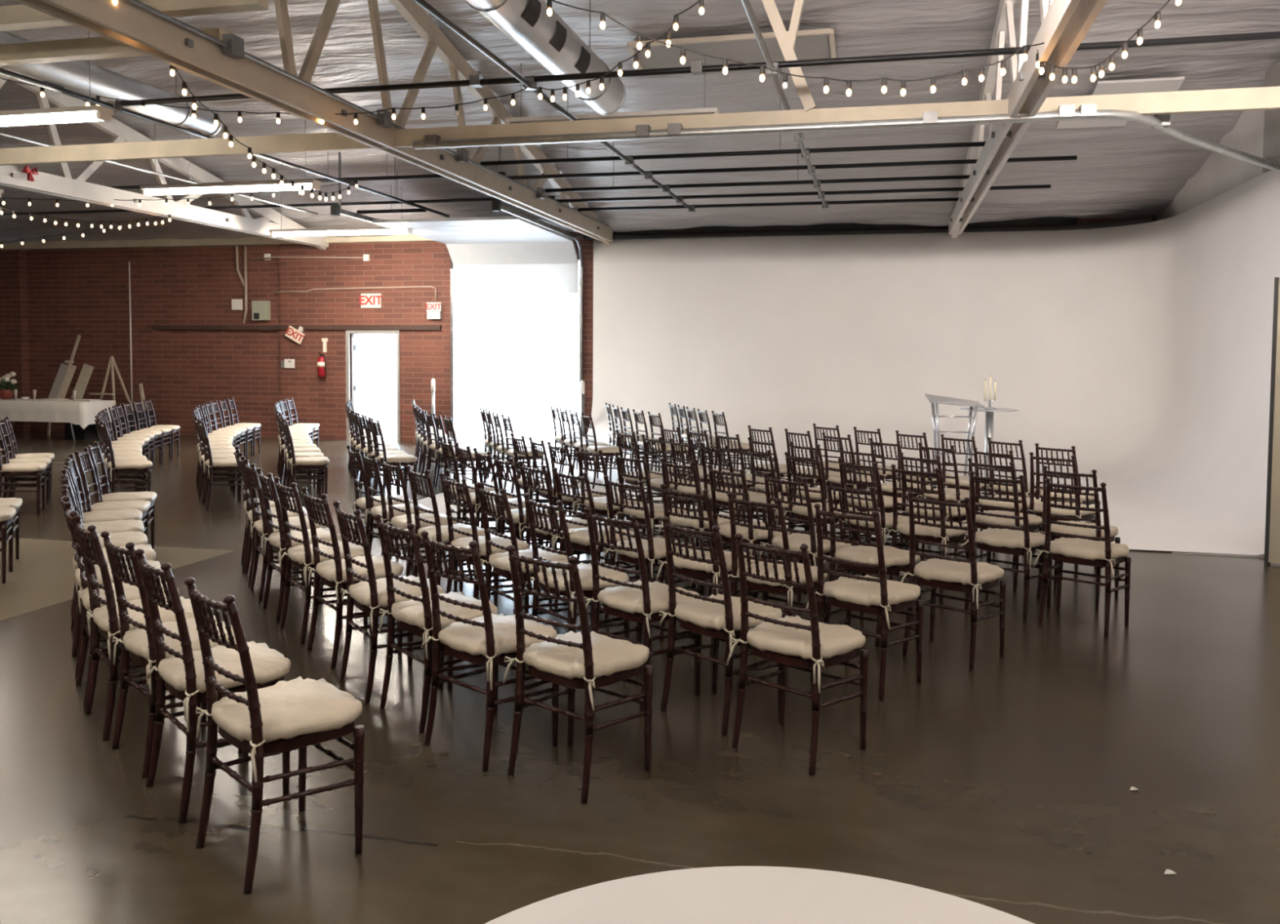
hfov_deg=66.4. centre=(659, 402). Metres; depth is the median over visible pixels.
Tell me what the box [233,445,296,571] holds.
chair
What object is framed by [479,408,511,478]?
chair
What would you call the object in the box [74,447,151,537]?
chair
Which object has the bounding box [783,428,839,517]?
chair
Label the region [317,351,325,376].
fire extinguisher
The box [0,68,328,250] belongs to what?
roof truss
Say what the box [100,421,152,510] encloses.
chair
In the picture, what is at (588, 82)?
socket
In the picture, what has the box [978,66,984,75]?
socket
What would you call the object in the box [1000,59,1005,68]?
socket
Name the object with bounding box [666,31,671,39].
socket
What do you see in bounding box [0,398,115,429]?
tablecloth
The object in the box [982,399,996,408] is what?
candelabra
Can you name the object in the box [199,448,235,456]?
cushion
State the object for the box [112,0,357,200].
string light
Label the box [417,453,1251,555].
floor
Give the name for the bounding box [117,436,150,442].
cushion
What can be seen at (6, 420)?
chair
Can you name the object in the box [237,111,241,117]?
socket
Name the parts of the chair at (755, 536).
leg, rail, seat, leg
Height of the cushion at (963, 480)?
0.077 m
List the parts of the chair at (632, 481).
leg, backrest, seat, leg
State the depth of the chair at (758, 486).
8.84 m
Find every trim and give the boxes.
[0,233,433,250]
[582,214,1157,239]
[1172,552,1264,557]
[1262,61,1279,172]
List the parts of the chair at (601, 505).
leg, backrest, leg, seat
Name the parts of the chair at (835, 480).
leg, backrest, seat, leg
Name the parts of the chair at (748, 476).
leg, backrest, seat, leg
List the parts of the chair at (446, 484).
leg, rail, seat, leg, leg, leg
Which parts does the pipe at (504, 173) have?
hanger rod, hanger rod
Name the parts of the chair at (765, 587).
leg, rail, leg, seat, leg, leg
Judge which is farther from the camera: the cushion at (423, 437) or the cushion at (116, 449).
the cushion at (423, 437)
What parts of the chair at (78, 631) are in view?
rail, leg, leg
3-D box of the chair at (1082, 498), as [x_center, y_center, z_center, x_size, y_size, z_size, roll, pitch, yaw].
[3.549,0.825,8.595,0.481,0.931,0.498,-2,4,-42]
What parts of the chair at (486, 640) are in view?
leg, rail, seat, leg, leg, leg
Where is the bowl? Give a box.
[20,396,30,399]
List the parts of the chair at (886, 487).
leg, backrest, leg, seat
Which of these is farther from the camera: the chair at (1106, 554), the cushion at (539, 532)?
the cushion at (539, 532)
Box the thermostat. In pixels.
[280,359,294,368]
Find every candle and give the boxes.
[983,380,986,399]
[988,374,991,399]
[993,380,996,399]
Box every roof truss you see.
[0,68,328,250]
[13,0,613,244]
[948,0,1107,238]
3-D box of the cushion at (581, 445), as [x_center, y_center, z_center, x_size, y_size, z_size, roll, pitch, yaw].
[-0.907,0.564,12.895,0.410,0.078,0.445,-1,3,-19]
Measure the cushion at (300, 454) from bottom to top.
0.078 m
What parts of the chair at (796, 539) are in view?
leg, rail, leg, seat, leg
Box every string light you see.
[0,77,89,106]
[0,183,340,207]
[0,207,171,229]
[0,215,162,247]
[96,88,526,124]
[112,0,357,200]
[528,0,704,102]
[546,0,1044,96]
[1035,0,1181,83]
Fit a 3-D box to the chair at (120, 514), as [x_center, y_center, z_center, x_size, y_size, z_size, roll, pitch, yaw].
[-4.003,0.843,7.061,0.497,0.931,0.505,-1,3,-27]
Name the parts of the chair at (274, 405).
leg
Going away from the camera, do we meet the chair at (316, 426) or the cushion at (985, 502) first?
the cushion at (985, 502)
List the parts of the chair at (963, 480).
leg, backrest, seat, leg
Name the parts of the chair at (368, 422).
leg, backrest, leg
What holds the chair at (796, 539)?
on the floor at (1004, 784)
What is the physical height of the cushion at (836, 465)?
0.078 m
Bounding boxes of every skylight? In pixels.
[0,0,268,31]
[626,28,836,75]
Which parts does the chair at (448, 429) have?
leg, backrest, leg, seat, leg, leg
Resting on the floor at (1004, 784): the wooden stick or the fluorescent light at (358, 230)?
the wooden stick
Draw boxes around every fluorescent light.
[0,31,113,126]
[0,189,3,197]
[139,123,321,195]
[269,193,413,237]
[505,57,719,124]
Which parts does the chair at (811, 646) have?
leg, rail, leg, seat, leg, leg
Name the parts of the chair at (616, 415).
leg, backrest, leg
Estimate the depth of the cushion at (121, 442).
12.67 m
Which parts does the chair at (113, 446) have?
leg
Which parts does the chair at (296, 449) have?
leg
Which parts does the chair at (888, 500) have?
leg, backrest, seat, leg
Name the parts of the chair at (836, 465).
leg, backrest, seat, leg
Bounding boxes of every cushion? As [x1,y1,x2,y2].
[0,497,22,510]
[0,506,16,521]
[1,462,47,472]
[8,457,51,465]
[15,453,54,460]
[73,531,147,551]
[74,543,156,566]
[75,559,162,586]
[80,578,178,610]
[82,519,144,533]
[83,509,142,523]
[91,500,151,513]
[93,595,194,634]
[102,451,142,458]
[102,491,156,503]
[105,455,147,463]
[107,459,152,469]
[111,440,144,446]
[111,444,142,448]
[112,447,142,453]
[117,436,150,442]
[122,433,155,439]
[122,615,245,659]
[129,430,161,435]
[140,427,171,433]
[151,425,180,430]
[157,640,290,693]
[197,441,232,447]
[198,445,235,452]
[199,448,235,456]
[200,453,235,461]
[205,457,237,466]
[208,432,236,438]
[208,435,233,439]
[208,438,232,443]
[211,676,362,743]
[212,430,241,435]
[217,427,246,432]
[226,425,253,430]
[234,422,261,427]
[243,497,296,511]
[248,506,307,521]
[254,515,321,533]
[268,527,342,548]
[278,433,309,438]
[279,435,311,441]
[280,440,312,445]
[281,443,316,449]
[284,447,320,453]
[286,451,324,459]
[287,539,364,564]
[288,425,313,430]
[288,427,310,432]
[289,430,308,434]
[289,456,329,465]
[293,422,319,428]
[315,555,403,582]
[348,575,444,608]
[351,436,381,441]
[353,439,386,445]
[355,494,413,509]
[357,443,391,449]
[363,446,399,453]
[370,450,407,456]
[370,503,431,519]
[377,453,417,462]
[391,512,457,530]
[391,591,497,629]
[416,430,442,435]
[417,433,447,438]
[417,523,484,543]
[421,436,451,442]
[424,440,453,445]
[430,443,465,449]
[438,446,472,453]
[438,613,556,657]
[448,449,487,457]
[448,484,499,495]
[450,534,528,557]
[464,490,516,505]
[484,438,511,444]
[487,497,537,512]
[488,548,568,573]
[489,440,520,447]
[497,444,530,452]
[504,507,566,524]
[506,448,543,456]
[518,475,566,486]
[523,631,649,679]
[528,516,587,535]
[537,482,586,494]
[537,562,628,591]
[555,435,585,441]
[555,488,605,502]
[563,524,635,546]
[564,438,594,444]
[573,441,608,448]
[583,495,642,510]
[586,445,622,453]
[597,579,698,614]
[608,430,636,435]
[614,537,693,559]
[622,471,670,481]
[622,503,686,519]
[626,436,651,443]
[637,440,659,446]
[649,477,694,489]
[653,443,688,450]
[667,463,708,474]
[669,511,737,528]
[672,430,701,435]
[672,546,755,573]
[674,593,782,631]
[676,483,730,494]
[681,433,709,439]
[690,435,720,441]
[692,468,740,479]
[702,439,733,445]
[707,488,765,502]
[718,521,790,541]
[720,441,749,448]
[720,473,764,484]
[737,559,827,586]
[746,615,865,659]
[749,495,806,509]
[755,463,800,473]
[755,481,808,493]
[771,533,851,553]
[791,468,839,479]
[791,502,857,518]
[795,486,854,500]
[822,460,863,469]
[822,573,920,606]
[827,473,871,484]
[835,545,919,568]
[845,511,909,528]
[847,494,906,507]
[860,465,906,475]
[875,481,931,493]
[896,518,968,538]
[900,470,951,481]
[905,502,966,517]
[914,558,1004,585]
[924,488,982,501]
[945,475,998,487]
[974,527,1044,549]
[975,510,1042,527]
[978,494,1040,508]
[993,481,1043,493]
[1033,501,1094,516]
[1039,488,1094,502]
[1049,537,1129,560]
[1050,520,1118,539]
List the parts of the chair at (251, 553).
backrest, leg, leg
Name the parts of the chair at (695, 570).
leg, rail, leg, seat, leg, leg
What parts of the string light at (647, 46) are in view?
bulb, bulb, bulb, bulb, bulb, bulb, bulb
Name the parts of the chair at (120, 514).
leg, backrest, leg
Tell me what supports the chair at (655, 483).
on the floor at (1004, 784)
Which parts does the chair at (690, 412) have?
leg, backrest, leg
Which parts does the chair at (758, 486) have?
leg, backrest, leg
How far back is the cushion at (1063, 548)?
6.05 m
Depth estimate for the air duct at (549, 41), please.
8.36 m
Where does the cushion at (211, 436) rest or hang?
on the chair at (198, 408)
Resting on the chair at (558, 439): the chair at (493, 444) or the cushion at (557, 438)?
the cushion at (557, 438)
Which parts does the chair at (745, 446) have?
leg, backrest, leg, seat, leg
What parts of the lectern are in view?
leg, leg, leg, leg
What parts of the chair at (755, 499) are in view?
leg, backrest, seat, leg, leg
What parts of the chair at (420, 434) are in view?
leg, backrest, leg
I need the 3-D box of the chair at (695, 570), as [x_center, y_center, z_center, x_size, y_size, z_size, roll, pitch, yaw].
[0.272,0.936,5.725,0.501,0.931,0.480,3,4,44]
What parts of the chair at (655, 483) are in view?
leg, backrest, seat, leg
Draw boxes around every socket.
[40,86,44,92]
[141,100,145,106]
[169,64,174,70]
[182,81,186,88]
[191,96,196,103]
[213,113,217,120]
[222,125,227,133]
[229,134,233,141]
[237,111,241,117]
[247,147,251,153]
[252,155,256,162]
[354,112,357,119]
[391,107,395,114]
[421,106,425,113]
[454,104,458,111]
[483,97,487,105]
[511,93,515,99]
[538,86,542,93]
[546,0,552,8]
[550,88,554,96]
[562,87,566,94]
[575,84,579,91]
[586,80,590,88]
[600,12,605,22]
[600,75,604,84]
[617,62,622,70]
[633,53,638,62]
[636,32,642,42]
[645,42,650,50]
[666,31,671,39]
[673,14,678,23]
[680,47,685,57]
[698,0,704,7]
[722,57,728,66]
[760,65,764,74]
[782,72,787,81]
[823,77,828,86]
[846,80,851,88]
[881,77,886,86]
[900,80,906,88]
[930,77,935,85]
[961,69,967,78]
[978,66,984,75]
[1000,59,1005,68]
[1022,44,1027,53]
[1035,53,1039,61]
[1039,61,1044,67]
[1049,65,1054,73]
[1062,67,1067,75]
[1071,67,1077,76]
[1090,66,1096,75]
[1098,62,1104,71]
[1109,53,1115,62]
[1121,42,1127,51]
[1137,27,1142,37]
[1155,11,1160,21]
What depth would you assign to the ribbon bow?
12.12 m
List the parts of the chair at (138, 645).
leg, rail, seat, leg, leg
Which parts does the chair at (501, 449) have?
leg, backrest, leg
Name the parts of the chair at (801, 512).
leg, backrest, seat, leg, leg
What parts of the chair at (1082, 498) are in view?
leg, backrest, seat, leg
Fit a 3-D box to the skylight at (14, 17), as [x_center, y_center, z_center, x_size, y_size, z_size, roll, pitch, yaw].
[-6.762,-2.822,7.563,8.350,0.130,0.120,1,3,13]
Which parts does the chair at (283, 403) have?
leg, backrest, leg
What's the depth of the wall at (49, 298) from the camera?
19.50 m
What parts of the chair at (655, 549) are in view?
leg, rail, seat, leg, leg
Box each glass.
[13,389,17,399]
[32,389,36,399]
[72,390,76,400]
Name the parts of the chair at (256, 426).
leg, backrest, leg, leg, leg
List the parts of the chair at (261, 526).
leg, backrest, leg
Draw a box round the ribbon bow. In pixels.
[22,165,38,182]
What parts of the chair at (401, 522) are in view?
leg, backrest, leg, leg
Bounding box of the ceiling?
[0,0,1279,244]
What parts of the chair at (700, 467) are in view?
leg, backrest, leg, seat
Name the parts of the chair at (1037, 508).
leg, backrest, seat, leg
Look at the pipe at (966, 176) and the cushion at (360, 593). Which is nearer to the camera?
the cushion at (360, 593)
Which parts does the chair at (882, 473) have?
leg, backrest, seat, leg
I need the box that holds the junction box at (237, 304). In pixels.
[231,299,242,310]
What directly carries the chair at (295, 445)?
on the floor at (1004, 784)
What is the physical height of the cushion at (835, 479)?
0.078 m
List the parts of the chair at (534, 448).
leg, backrest, seat, leg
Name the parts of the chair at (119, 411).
leg, backrest, leg, leg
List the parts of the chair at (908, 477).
leg, backrest, seat, leg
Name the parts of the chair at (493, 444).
leg, backrest, leg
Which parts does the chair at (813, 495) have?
leg, backrest, seat, leg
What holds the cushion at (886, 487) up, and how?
on the chair at (886, 487)
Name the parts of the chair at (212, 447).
leg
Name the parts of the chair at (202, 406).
leg, backrest, leg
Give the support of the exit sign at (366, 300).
attached to the wall at (49, 298)
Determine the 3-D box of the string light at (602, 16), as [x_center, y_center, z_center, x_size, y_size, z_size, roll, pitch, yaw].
[0.437,-2.276,6.114,4.303,0.638,0.049,0,3,-10]
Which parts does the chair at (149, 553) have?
leg, leg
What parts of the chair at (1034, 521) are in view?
leg, backrest, seat, leg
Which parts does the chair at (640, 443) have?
leg, backrest, leg, leg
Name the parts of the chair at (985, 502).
leg, backrest, seat, leg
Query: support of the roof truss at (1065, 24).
attached to the ceiling
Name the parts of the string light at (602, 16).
bulb, bulb, bulb, bulb, bulb, bulb, bulb, bulb, bulb, bulb, bulb, bulb, bulb, bulb, bulb, bulb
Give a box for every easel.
[47,334,81,435]
[88,355,133,436]
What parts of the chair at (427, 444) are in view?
leg, backrest, leg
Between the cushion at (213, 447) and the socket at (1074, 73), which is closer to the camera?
the socket at (1074, 73)
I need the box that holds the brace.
[761,0,816,111]
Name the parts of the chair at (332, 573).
leg, rail, leg, seat, leg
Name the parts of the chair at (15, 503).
leg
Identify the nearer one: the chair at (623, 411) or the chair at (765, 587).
the chair at (765, 587)
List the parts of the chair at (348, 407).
backrest, leg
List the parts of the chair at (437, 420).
leg, backrest, leg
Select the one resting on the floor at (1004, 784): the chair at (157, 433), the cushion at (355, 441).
the chair at (157, 433)
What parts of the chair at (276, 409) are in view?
backrest, leg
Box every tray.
[38,398,68,400]
[71,399,101,401]
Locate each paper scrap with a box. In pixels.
[1129,786,1138,790]
[1164,869,1177,874]
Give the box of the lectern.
[924,394,985,488]
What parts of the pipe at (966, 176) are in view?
hanger rod, hanger rod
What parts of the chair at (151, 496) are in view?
leg, backrest, leg, leg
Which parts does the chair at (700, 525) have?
leg, rail, seat, leg, leg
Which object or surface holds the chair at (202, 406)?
on the floor at (1004, 784)
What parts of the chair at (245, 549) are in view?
backrest, leg, leg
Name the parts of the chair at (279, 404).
leg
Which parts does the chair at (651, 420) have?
leg, backrest, leg, seat, leg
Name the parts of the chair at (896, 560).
leg, rail, leg, seat, leg, leg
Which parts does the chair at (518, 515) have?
leg, backrest, seat, leg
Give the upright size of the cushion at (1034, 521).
0.078 m
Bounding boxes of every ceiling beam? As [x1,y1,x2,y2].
[0,27,229,66]
[0,86,1279,165]
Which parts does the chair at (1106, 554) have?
leg, leg, rail, seat, leg, leg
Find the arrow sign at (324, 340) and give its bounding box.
[321,337,328,352]
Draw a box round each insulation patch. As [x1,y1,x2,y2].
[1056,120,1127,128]
[1091,76,1184,95]
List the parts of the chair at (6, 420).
leg, leg, leg, leg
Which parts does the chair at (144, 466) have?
backrest, leg, leg, seat, leg, leg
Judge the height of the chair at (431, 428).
0.931 m
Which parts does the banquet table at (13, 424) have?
leg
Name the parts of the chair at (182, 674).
leg, rail, leg, seat, leg, leg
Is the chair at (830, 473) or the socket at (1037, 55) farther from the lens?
the chair at (830, 473)
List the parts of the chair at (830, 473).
leg, backrest, seat, leg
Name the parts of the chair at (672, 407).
leg, backrest, leg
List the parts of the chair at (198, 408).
leg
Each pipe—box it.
[0,67,449,217]
[0,132,318,214]
[0,170,555,215]
[106,31,1279,106]
[106,128,506,189]
[152,324,441,329]
[356,186,426,213]
[412,103,1279,170]
[413,0,695,213]
[480,68,986,165]
[506,155,1076,179]
[545,142,970,192]
[554,184,1050,202]
[577,197,959,211]
[741,0,828,208]
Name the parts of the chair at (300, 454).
backrest, leg, leg, leg, leg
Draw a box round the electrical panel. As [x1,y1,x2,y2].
[251,300,270,319]
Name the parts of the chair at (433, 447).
leg, backrest, leg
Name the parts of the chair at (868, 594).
leg, rail, leg, seat, leg, leg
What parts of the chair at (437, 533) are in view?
leg, rail, leg, leg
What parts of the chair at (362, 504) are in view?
leg, backrest, seat, leg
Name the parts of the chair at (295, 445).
leg, backrest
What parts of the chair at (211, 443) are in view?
leg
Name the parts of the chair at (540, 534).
leg, rail, seat, leg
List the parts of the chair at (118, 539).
backrest, leg, leg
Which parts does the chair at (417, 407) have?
backrest, leg, leg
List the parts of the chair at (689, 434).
leg, backrest, leg, seat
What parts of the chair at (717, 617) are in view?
leg, rail, leg, seat, leg, leg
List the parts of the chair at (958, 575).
leg, leg, rail, seat, leg, leg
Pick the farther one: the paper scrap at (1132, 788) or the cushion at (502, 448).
the cushion at (502, 448)
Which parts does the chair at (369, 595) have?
leg, rail, leg, seat, leg, leg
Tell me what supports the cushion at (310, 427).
on the chair at (283, 403)
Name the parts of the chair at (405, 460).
leg, backrest, leg, seat, leg, leg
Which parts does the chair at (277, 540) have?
rail, leg, seat, leg, leg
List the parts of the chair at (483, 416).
leg, backrest, leg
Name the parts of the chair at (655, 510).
leg, backrest, seat, leg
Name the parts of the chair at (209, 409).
leg, backrest, leg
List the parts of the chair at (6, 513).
leg, seat, leg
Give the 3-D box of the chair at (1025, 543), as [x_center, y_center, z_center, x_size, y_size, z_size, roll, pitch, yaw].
[2.291,0.915,6.491,0.488,0.931,0.481,3,4,42]
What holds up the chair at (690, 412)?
on the floor at (1141, 523)
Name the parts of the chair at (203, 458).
backrest, leg, leg, leg, leg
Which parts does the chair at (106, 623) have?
rail, leg, leg, seat, leg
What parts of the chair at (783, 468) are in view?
leg, backrest, leg, seat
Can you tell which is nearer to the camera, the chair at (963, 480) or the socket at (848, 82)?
the socket at (848, 82)
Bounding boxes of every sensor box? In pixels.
[264,253,271,260]
[363,254,369,261]
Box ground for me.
[377,378,579,444]
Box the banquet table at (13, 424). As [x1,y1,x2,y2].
[12,421,100,441]
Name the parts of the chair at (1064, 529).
leg, leg, backrest, seat, leg, leg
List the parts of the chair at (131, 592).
rail, leg, leg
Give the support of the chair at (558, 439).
on the floor at (1141, 523)
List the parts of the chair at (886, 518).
leg, backrest, seat, leg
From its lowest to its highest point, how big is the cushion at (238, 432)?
0.077 m
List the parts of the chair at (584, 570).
leg, rail, leg, seat, leg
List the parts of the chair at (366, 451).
leg, backrest, leg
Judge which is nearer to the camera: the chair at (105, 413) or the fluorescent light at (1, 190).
the chair at (105, 413)
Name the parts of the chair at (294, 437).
leg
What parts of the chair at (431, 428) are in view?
leg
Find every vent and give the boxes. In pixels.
[36,79,64,88]
[520,0,541,27]
[549,20,566,52]
[574,46,590,73]
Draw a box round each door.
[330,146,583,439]
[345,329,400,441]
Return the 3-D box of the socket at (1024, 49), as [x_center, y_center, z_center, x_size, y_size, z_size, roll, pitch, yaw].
[2.408,-2.323,6.449,0.031,0.049,0.031,2,3,35]
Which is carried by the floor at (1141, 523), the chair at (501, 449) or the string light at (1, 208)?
the chair at (501, 449)
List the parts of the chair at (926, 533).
leg, rail, seat, leg, leg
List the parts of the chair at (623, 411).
leg, backrest, leg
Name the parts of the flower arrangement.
pot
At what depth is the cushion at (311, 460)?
10.71 m
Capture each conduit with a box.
[128,262,133,407]
[235,245,247,323]
[250,256,363,260]
[273,285,436,301]
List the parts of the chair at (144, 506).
leg, backrest, leg, seat, leg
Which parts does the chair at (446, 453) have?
leg, backrest, leg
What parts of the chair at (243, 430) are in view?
leg, backrest, leg, leg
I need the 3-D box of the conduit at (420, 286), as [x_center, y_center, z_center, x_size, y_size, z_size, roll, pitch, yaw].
[-5.852,-2.062,18.686,3.436,0.286,0.031,1,3,13]
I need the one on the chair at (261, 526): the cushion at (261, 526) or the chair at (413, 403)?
the cushion at (261, 526)
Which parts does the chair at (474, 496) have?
leg, backrest, leg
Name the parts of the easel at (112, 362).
leg, leg, leg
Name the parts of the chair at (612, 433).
leg, backrest, leg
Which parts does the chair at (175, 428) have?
leg, backrest, leg, leg, leg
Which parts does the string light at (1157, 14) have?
bulb, bulb, bulb, bulb, bulb, bulb, bulb, bulb, bulb, bulb, bulb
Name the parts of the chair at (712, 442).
leg, backrest, leg, leg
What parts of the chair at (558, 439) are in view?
leg, backrest, leg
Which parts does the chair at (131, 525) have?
leg, leg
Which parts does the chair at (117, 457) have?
backrest, leg, leg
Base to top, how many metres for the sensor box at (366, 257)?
0.120 m
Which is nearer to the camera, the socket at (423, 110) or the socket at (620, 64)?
the socket at (620, 64)
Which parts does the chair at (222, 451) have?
backrest, leg, leg, leg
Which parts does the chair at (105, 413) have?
leg, leg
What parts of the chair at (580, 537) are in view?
leg, rail, seat, leg, leg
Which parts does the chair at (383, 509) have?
leg, backrest, leg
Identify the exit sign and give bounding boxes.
[284,325,305,344]
[359,293,382,307]
[426,302,442,319]
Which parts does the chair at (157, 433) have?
leg, backrest, leg, leg, leg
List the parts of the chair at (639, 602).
leg, rail, seat, leg, leg, leg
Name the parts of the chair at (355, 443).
leg, backrest, leg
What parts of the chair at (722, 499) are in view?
leg, backrest, seat, leg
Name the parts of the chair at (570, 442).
leg, backrest, leg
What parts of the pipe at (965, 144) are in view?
hanger rod, hanger rod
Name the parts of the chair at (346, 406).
leg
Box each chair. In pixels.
[0,419,51,502]
[0,432,47,515]
[0,497,22,563]
[0,506,16,583]
[3,416,54,500]
[58,469,147,628]
[59,478,156,650]
[59,488,162,676]
[62,461,144,551]
[63,502,178,709]
[65,453,142,590]
[72,515,200,741]
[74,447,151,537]
[86,441,156,549]
[94,415,142,495]
[97,410,142,448]
[97,413,142,492]
[97,418,147,493]
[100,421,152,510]
[100,531,245,778]
[102,408,144,454]
[107,405,150,472]
[114,404,155,467]
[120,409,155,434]
[121,401,161,466]
[132,400,171,462]
[134,548,290,823]
[142,398,180,458]
[183,577,364,893]
[191,409,232,484]
[191,412,235,488]
[192,414,235,496]
[193,407,232,443]
[194,417,239,502]
[195,405,233,439]
[199,420,244,509]
[200,403,236,448]
[204,401,241,450]
[209,400,246,457]
[218,399,253,458]
[226,397,261,455]
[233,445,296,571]
[237,452,307,586]
[243,458,321,602]
[256,467,342,622]
[273,404,309,468]
[273,476,367,644]
[274,406,311,472]
[274,408,312,480]
[275,402,308,434]
[275,410,316,484]
[276,400,310,432]
[278,413,320,486]
[280,399,313,441]
[280,416,324,497]
[283,419,329,499]
[285,397,319,447]
[301,486,403,668]
[333,501,444,703]
[344,402,371,466]
[344,404,379,471]
[346,406,381,472]
[346,444,413,554]
[347,408,386,479]
[348,399,364,427]
[351,410,391,485]
[356,413,399,489]
[360,451,431,576]
[364,415,407,496]
[370,417,417,496]
[373,513,498,733]
[379,457,457,590]
[405,465,486,592]
[411,400,441,457]
[412,402,442,463]
[413,404,447,470]
[416,406,451,473]
[418,408,454,480]
[420,530,559,772]
[424,411,465,485]
[432,413,474,491]
[439,437,499,526]
[439,472,528,619]
[442,415,487,483]
[454,442,518,536]
[472,447,539,571]
[475,482,569,632]
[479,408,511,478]
[484,408,521,482]
[491,411,530,479]
[492,453,566,550]
[501,414,543,493]
[502,545,653,804]
[510,432,566,534]
[518,461,591,603]
[523,493,630,639]
[528,436,586,546]
[546,441,610,552]
[550,405,585,473]
[552,467,639,617]
[559,408,594,475]
[568,409,608,483]
[575,446,645,562]
[581,412,623,488]
[584,506,701,711]
[603,475,696,620]
[604,402,636,462]
[612,404,645,467]
[613,452,688,566]
[615,429,672,524]
[620,407,657,471]
[632,408,672,471]
[641,434,697,538]
[647,411,689,477]
[656,483,758,654]
[657,457,737,593]
[658,515,782,735]
[659,425,712,513]
[668,402,701,464]
[669,438,730,543]
[677,404,709,464]
[685,406,722,466]
[685,428,741,522]
[697,408,735,471]
[699,442,765,551]
[706,464,790,596]
[711,410,751,473]
[714,431,764,519]
[720,492,829,674]
[726,533,868,775]
[738,446,808,555]
[746,425,800,491]
[747,436,809,531]
[759,472,852,617]
[782,452,857,571]
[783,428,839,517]
[789,441,854,540]
[805,503,923,701]
[810,423,863,487]
[821,431,871,526]
[823,480,921,647]
[835,457,916,582]
[837,446,907,550]
[851,426,908,504]
[866,437,931,500]
[883,464,968,605]
[891,430,951,503]
[897,452,968,561]
[899,491,1006,671]
[915,442,983,551]
[936,434,998,531]
[960,471,1052,620]
[961,457,1042,591]
[973,447,1042,565]
[982,437,1043,514]
[1027,452,1095,575]
[1029,443,1100,541]
[1033,477,1131,635]
[1034,465,1120,607]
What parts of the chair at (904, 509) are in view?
leg, backrest, leg, seat, leg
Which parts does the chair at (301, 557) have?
leg, rail, leg, seat, leg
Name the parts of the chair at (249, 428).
leg, backrest, leg, leg, leg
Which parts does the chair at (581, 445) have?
leg, backrest, leg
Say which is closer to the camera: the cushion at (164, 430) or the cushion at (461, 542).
the cushion at (461, 542)
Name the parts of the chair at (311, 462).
backrest, leg, leg, seat, leg, leg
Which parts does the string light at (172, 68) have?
bulb, bulb, bulb, bulb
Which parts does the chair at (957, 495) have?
leg, backrest, seat, leg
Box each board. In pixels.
[48,363,68,398]
[56,364,76,398]
[71,364,93,399]
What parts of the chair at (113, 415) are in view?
leg, backrest, leg, leg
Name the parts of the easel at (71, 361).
leg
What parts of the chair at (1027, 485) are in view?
leg, backrest, seat, leg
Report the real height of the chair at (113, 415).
0.931 m
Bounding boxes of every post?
[431,378,435,425]
[580,380,584,436]
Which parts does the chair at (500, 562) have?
leg, rail, leg, seat, leg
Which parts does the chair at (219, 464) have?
backrest, leg, leg, seat, leg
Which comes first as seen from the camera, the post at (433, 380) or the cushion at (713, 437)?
the cushion at (713, 437)
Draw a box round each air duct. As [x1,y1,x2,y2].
[0,31,222,136]
[464,0,626,115]
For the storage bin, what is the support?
on the floor at (1004, 784)
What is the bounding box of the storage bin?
[63,422,98,439]
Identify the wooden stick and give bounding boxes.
[138,383,146,410]
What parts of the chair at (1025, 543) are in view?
leg, leg, rail, seat, leg, leg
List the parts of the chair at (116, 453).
backrest, leg, leg, leg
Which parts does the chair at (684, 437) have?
leg, backrest, leg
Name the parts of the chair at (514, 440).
leg, backrest, leg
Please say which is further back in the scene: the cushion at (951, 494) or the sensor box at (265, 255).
the sensor box at (265, 255)
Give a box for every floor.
[0,430,1279,923]
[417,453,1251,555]
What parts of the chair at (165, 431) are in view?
leg, backrest, leg, leg, seat, leg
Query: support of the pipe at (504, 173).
hanging from the ceiling
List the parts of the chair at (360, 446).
leg, backrest, leg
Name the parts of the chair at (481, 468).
leg, backrest, leg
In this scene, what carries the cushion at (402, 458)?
on the chair at (405, 460)
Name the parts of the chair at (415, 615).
leg, rail, seat, leg, leg, leg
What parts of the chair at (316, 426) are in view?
leg, backrest, leg, leg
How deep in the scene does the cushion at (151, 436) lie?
13.76 m
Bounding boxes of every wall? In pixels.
[0,218,1158,442]
[587,231,1047,466]
[1042,169,1279,555]
[1158,110,1266,220]
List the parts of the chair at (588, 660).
leg, rail, leg, leg, seat, leg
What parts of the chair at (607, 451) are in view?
leg, backrest, leg, seat, leg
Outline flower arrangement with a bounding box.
[0,371,20,399]
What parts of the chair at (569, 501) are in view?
leg, backrest, leg, seat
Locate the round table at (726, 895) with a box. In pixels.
[484,866,1035,923]
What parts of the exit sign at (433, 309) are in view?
panel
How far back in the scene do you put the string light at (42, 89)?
9.03 m
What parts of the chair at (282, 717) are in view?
leg, rail, leg, seat, leg, leg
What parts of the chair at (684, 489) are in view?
leg, backrest, seat, leg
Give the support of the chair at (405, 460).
on the floor at (1004, 784)
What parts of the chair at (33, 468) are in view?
leg, leg, seat, leg, leg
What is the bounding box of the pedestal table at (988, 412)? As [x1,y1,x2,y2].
[960,407,1019,496]
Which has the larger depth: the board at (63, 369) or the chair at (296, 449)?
the board at (63, 369)
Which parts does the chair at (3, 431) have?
leg, backrest, leg, leg, leg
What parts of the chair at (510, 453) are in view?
leg, backrest, leg, seat, leg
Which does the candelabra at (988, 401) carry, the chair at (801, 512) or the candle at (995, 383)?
the candle at (995, 383)

